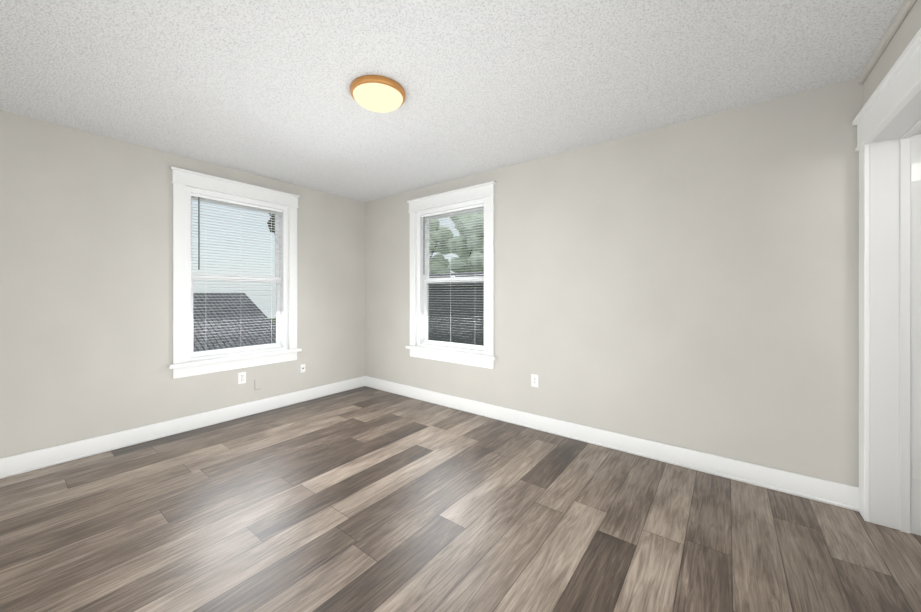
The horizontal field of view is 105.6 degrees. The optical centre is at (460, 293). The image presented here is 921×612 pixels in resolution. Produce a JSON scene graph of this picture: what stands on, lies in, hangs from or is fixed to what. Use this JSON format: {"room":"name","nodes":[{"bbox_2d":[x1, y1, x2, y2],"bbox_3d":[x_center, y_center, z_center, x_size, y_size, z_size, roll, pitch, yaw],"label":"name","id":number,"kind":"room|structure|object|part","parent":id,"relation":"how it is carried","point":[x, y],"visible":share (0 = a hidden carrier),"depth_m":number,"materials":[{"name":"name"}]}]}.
{"room":"empty bedroom","nodes":[
{"label":"empty bedroom","id":0,"kind":"room"},
{"bbox_2d":[0,110,364,457],"bbox_3d":[-2.443,0.000,3.494,0.180,2.530,3.480,0,0,37],"label":"wall","id":1,"kind":"structure","parent":0,"point":[86,285],"depth_m":2.84,"materials":[{"name":"paint"}]},
{"bbox_2d":[0,376,364,478],"bbox_3d":[-2.366,1.198,3.426,0.024,0.135,3.464,0,0,37],"label":"baseboard","id":2,"kind":"structure","parent":1,"relation":"attached to","point":[13,465],"depth_m":3.03,"materials":[{"name":"white wood"}]},
{"bbox_2d":[170,166,299,363],"bbox_3d":[-2.302,-0.253,3.642,0.224,1.765,1.184,0,0,37],"label":"window","id":3,"kind":"structure","parent":1,"relation":"in","point":[181,179],"depth_m":3.49,"materials":[{"name":"white wood"}]},
{"bbox_3d":[-2.318,-0.185,3.654,0.145,1.630,0.960,0,0,37],"label":"left window sash","id":4,"kind":"part","parent":3,"relation":"part of","materials":[{"name":"white plastic"}]},
{"bbox_2d":[191,193,282,356],"bbox_3d":[-2.288,-0.176,3.631,0.036,1.544,0.852,0,0,37],"label":"window blinds","id":5,"kind":"object","parent":3,"relation":"attached to","point":[240,204],"visible":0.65,"depth_m":3.61,"materials":[{"name":"white plastic"}]},
{"bbox_2d":[198,197,199,269],"bbox_3d":[-2.486,-0.575,3.322,0.011,0.690,0.011,0,0,37],"label":"blind wand","id":6,"kind":"object","parent":5,"relation":"hanging from","point":[198,233],"visible":0.91,"depth_m":3.32,"materials":[{"name":"grey"}]},
{"bbox_2d":[168,348,301,378],"bbox_3d":[-2.310,0.698,3.648,0.265,0.135,1.210,0,0,37],"label":"window sill","id":7,"kind":"structure","parent":1,"relation":"attached to","point":[197,367],"depth_m":3.50,"materials":[{"name":"white wood"}]},
{"bbox_2d":[238,372,245,383],"bbox_3d":[-2.247,0.865,3.595,0.008,0.115,0.072,0,0,37],"label":"electrical outlet","id":8,"kind":"object","parent":1,"relation":"attached to","point":[241,377],"visible":1,"depth_m":3.59,"materials":[{"name":"white plastic"}]},
{"bbox_2d":[300,364,304,372],"bbox_3d":[-1.850,0.875,4.109,0.018,0.095,0.060,0,0,37],"label":"electrical outlet","id":9,"kind":"object","parent":1,"relation":"attached to","point":[302,367],"visible":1,"depth_m":4.11,"materials":[{"name":"white plastic"}]},
{"bbox_2d":[0,0,904,201],"bbox_3d":[-0.105,-1.325,1.711,6.060,0.120,3.840,0,0,37],"label":"ceiling","id":10,"kind":"structure","parent":0,"point":[260,87],"depth_m":1.99,"materials":[{"name":"white paint"}]},
{"bbox_2d":[350,75,405,112],"bbox_3d":[-0.513,-1.217,2.182,0.336,0.096,0.336,0,0,37],"label":"ceiling light","id":11,"kind":"object","parent":10,"relation":"attached to","point":[378,93],"visible":1,"depth_m":2.10,"materials":[{"name":"brown"}]},
{"bbox_2d":[0,386,920,611],"bbox_3d":[-0.105,1.325,1.712,6.060,0.120,3.840,0,0,37],"label":"floor","id":12,"kind":"structure","parent":0,"point":[364,499],"depth_m":1.88,"materials":[{"name":"brown wood"}]},
{"bbox_2d":[365,78,862,486],"bbox_3d":[1.005,0.000,3.166,6.060,2.530,0.180,0,0,37],"label":"wall","id":13,"kind":"structure","parent":0,"point":[693,284],"depth_m":2.57,"materials":[{"name":"paint"}]},
{"bbox_2d":[407,181,495,355],"bbox_3d":[-0.092,-0.253,3.975,1.244,1.765,0.224,0,0,37],"label":"window","id":14,"kind":"structure","parent":13,"relation":"in","point":[477,192],"depth_m":3.98,"materials":[{"name":"white wood"}]},
{"bbox_3d":[-0.081,-0.185,3.991,1.020,1.630,0.145,0,0,37],"label":"back window sash","id":15,"kind":"part","parent":14,"relation":"part of","materials":[{"name":"white plastic"}]},
{"bbox_2d":[421,204,483,349],"bbox_3d":[-0.103,-0.176,3.961,0.912,1.544,0.036,0,0,37],"label":"window blinds","id":16,"kind":"object","parent":14,"relation":"attached to","point":[469,208],"visible":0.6,"depth_m":3.95,"materials":[{"name":"white plastic"}]},
{"bbox_2d":[406,345,496,368],"bbox_3d":[-0.087,0.697,3.983,1.270,0.135,0.265,0,0,37],"label":"window sill","id":17,"kind":"structure","parent":13,"relation":"attached to","point":[467,358],"depth_m":3.84,"materials":[{"name":"white wood"}]},
{"bbox_2d":[531,374,538,386],"bbox_3d":[0.698,0.815,3.282,0.072,0.115,0.008,0,0,37],"label":"electrical outlet","id":18,"kind":"object","parent":13,"relation":"attached to","point":[534,380],"visible":1,"depth_m":3.28,"materials":[{"name":"white plastic"}]},
{"bbox_2d":[365,376,858,511],"bbox_3d":[0.505,1.198,3.419,4.600,0.135,0.024,0,0,37],"label":"baseboard","id":19,"kind":"structure","parent":13,"relation":"attached to","point":[824,491],"depth_m":2.65,"materials":[{"name":"white wood"}]},
{"bbox_2d":[863,0,920,105],"bbox_3d":[1.358,0.001,0.595,0.180,2.530,3.480,0,0,37],"label":"wall","id":20,"kind":"structure","parent":0,"point":[905,34],"depth_m":1.65,"materials":[{"name":"paint"}]},
{"bbox_2d":[852,28,920,521],"bbox_3d":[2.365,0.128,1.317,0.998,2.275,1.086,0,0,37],"label":"door frame","id":21,"kind":"structure","parent":20,"relation":"in","point":[897,90],"depth_m":1.94,"materials":[{"name":"white painted wood"}]},
{"bbox_3d":[2.394,0.143,1.827,0.046,1.659,0.014,0,0,37],"label":"door hinges","id":22,"kind":"part","parent":21,"relation":"part of","materials":[{"name":"white"}]},
{"bbox_2d":[858,0,915,84],"bbox_3d":[1.277,-1.242,0.656,0.022,0.045,3.479,0,0,37],"label":"trim","id":23,"kind":"structure","parent":20,"relation":"attached to","point":[900,17],"depth_m":1.68,"materials":[{"name":"paint"}]},
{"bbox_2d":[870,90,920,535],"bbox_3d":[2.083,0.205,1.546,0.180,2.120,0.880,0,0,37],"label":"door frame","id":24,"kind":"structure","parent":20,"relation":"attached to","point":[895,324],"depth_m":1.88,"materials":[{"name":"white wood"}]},
{"label":"outside","id":25,"kind":"structure","parent":0,"visible":0},
{"bbox_3d":[-3.426,4.365,2.057,120.000,0.200,120.000,0,0,37],"label":"ground","id":26,"kind":"structure","parent":25,"visible":0},
{"bbox_2d":[193,293,275,351],"bbox_3d":[-13.480,2.109,7.838,9.700,4.310,15.700,0,0,37],"label":"house","id":27,"kind":"structure","parent":26,"relation":"on","point":[206,315],"depth_m":11.68,"materials":[{"name":"grey"}]},
{"bbox_2d":[267,210,483,273],"bbox_3d":[-5.896,-2.434,24.656,24.204,13.389,37.346,0,0,37],"label":"trees","id":28,"kind":"object","parent":26,"relation":"on","point":[456,258],"depth_m":36.59,"materials":[{"name":"green plant"}]},
{"bbox_3d":[-8.683,-4.745,20.081,6.770,6.542,6.492,0,0,37],"label":"crown","id":29,"kind":"part","parent":28,"relation":"part of","materials":[{"name":"green plant"}]},
{"bbox_3d":[-4.395,-5.144,40.519,7.351,7.978,7.338,0,0,37],"label":"crown","id":30,"kind":"part","parent":28,"relation":"part of","materials":[{"name":"green plant"}]},
{"bbox_3d":[0.924,-4.894,38.283,7.601,8.248,7.402,0,0,37],"label":"crown","id":31,"kind":"part","parent":28,"relation":"part of","materials":[{"name":"green plant"}]},
{"bbox_3d":[4.293,-4.933,33.419,7.830,8.212,7.070,0,0,37],"label":"crown","id":32,"kind":"part","parent":28,"relation":"part of","materials":[{"name":"green plant"}]},
{"bbox_2d":[429,271,483,345],"bbox_3d":[-0.084,1.532,19.630,20.700,5.460,8.700,0,0,37],"label":"house","id":33,"kind":"structure","parent":26,"relation":"on","point":[470,317],"depth_m":14.66,"materials":[{"name":"grey"}]}
]}

